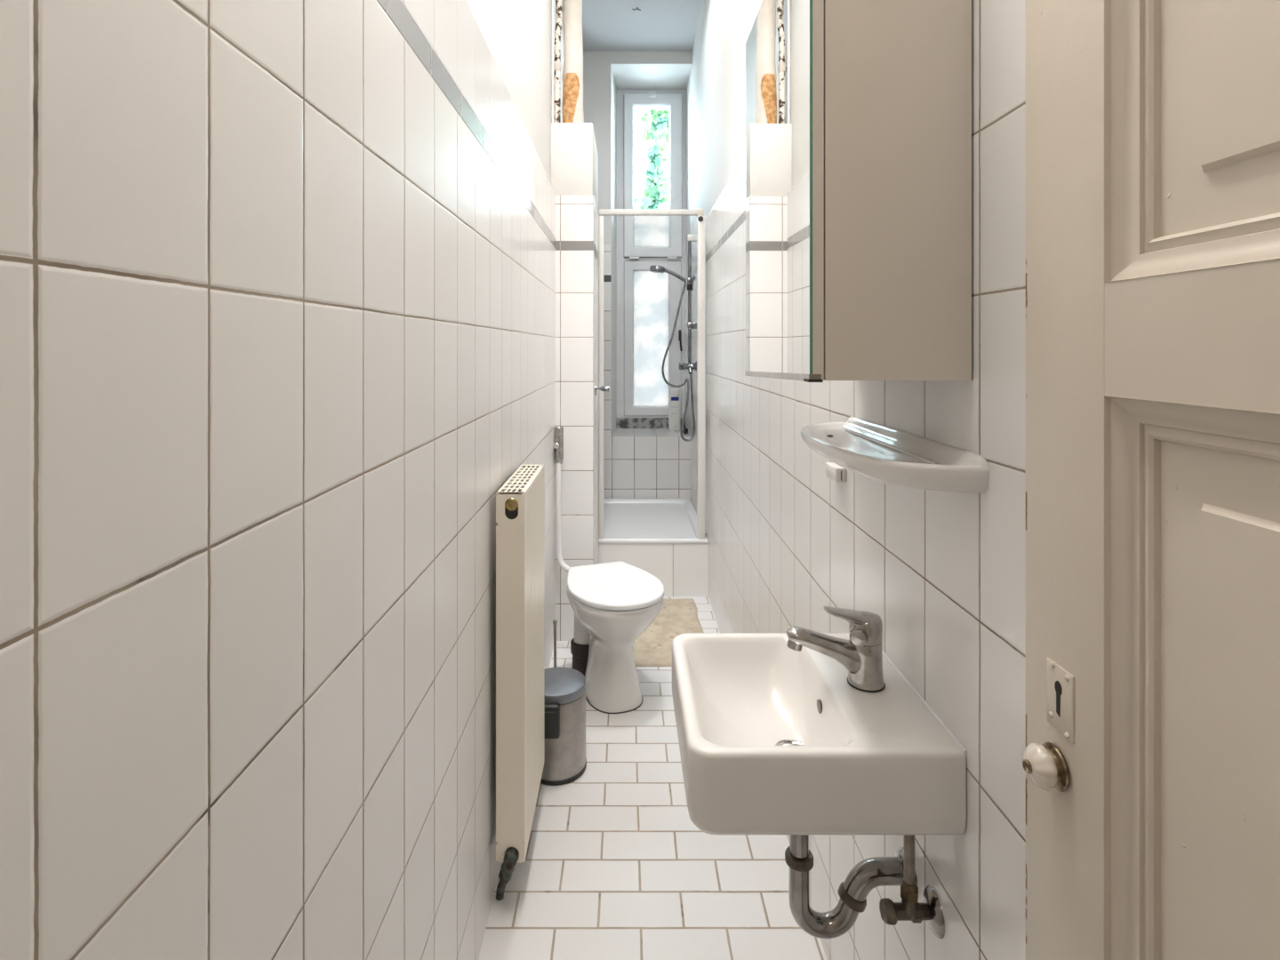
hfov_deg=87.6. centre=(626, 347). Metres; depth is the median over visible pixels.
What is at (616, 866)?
floor
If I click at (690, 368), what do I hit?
outlet
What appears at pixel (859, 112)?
upper cabinet
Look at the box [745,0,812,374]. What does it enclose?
mirror
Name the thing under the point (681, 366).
shower mixer
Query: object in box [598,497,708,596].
shower tray
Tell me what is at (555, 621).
toilet brush
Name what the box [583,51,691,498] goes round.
wall
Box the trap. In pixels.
[784,834,917,938]
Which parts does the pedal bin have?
lid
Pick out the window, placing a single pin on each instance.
(647, 300)
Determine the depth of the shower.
3.98 m
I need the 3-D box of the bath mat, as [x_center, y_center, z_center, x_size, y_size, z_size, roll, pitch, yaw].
[0.166,1.314,3.124,0.380,0.012,0.737,0,0,0]
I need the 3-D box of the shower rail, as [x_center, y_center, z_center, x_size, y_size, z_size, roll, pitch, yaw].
[0.398,-0.295,4.035,0.067,0.779,0.070,0,0,0]
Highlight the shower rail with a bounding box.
[686,234,696,362]
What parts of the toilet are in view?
lid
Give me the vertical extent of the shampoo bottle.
0.302 m
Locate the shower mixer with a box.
[678,360,696,374]
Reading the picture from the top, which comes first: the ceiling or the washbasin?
the ceiling
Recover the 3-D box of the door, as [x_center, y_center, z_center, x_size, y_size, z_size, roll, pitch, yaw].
[0.391,0.249,0.292,0.069,2.118,0.705,0,0,0]
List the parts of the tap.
lever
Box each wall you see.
[0,0,564,959]
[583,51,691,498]
[684,0,1025,959]
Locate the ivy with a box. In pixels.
[633,108,669,209]
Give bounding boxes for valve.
[496,847,519,900]
[552,426,563,463]
[879,834,944,938]
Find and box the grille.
[496,464,543,497]
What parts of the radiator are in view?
panel, panel, panel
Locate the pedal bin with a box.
[540,666,586,784]
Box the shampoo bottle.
[668,388,680,431]
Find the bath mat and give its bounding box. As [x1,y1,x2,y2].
[633,598,703,666]
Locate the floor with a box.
[478,596,826,959]
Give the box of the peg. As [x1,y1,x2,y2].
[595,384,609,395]
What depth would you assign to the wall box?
1.31 m
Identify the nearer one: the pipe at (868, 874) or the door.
the door
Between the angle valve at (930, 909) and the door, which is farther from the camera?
the angle valve at (930, 909)
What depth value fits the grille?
1.70 m
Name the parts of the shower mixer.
mixer handle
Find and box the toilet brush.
[552,619,557,667]
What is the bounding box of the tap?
[785,606,885,692]
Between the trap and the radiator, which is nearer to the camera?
the trap
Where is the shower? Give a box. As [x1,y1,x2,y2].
[649,264,695,441]
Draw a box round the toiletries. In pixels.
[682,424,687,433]
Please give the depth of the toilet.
2.43 m
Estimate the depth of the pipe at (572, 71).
3.08 m
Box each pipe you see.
[551,0,553,122]
[553,0,561,122]
[555,463,569,572]
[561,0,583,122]
[842,847,917,902]
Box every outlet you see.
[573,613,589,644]
[688,367,692,374]
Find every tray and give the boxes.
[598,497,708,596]
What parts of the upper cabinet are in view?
cabinet door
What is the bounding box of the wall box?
[825,462,846,482]
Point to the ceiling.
(607, 25)
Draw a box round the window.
[616,89,686,428]
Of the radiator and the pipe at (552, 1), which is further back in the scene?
the pipe at (552, 1)
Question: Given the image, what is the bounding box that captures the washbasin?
[672,632,967,834]
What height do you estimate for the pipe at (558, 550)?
0.480 m
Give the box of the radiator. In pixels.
[496,464,544,862]
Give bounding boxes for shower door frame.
[599,208,705,538]
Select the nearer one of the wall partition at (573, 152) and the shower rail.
the wall partition at (573, 152)
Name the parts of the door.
knob, keyhole plate, moulding, moulding, panel, panel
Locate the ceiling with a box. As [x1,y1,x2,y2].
[581,0,703,51]
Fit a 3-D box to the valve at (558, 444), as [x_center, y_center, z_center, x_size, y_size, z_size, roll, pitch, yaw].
[-0.299,0.430,2.948,0.044,0.164,0.103,0,0,0]
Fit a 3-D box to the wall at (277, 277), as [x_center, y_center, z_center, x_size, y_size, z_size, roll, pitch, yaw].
[-0.395,-0.340,1.750,0.150,3.320,6.500,0,0,0]
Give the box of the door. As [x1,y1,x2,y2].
[1022,0,1279,959]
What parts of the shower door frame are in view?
post, rail, clamp knob, post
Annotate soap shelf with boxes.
[800,416,989,493]
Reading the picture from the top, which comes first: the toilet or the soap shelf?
the soap shelf
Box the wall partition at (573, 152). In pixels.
[550,122,599,640]
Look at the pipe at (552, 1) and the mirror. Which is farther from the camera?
the pipe at (552, 1)
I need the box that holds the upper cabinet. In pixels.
[745,0,971,382]
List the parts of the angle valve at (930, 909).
valve handle, wall plate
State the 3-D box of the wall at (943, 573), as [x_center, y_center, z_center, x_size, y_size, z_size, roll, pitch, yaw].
[0.496,-0.340,1.750,0.128,3.320,6.500,0,0,0]
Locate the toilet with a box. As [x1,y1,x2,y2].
[566,560,663,713]
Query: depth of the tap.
1.00 m
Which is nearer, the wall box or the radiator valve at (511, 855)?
the wall box
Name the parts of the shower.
handle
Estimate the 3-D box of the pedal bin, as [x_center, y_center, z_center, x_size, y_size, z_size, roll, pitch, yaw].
[-0.221,1.181,2.088,0.188,0.278,0.212,0,0,0]
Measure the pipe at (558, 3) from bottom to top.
0.985 m
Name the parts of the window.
frosted pane, frosted pane, sash, sash, handle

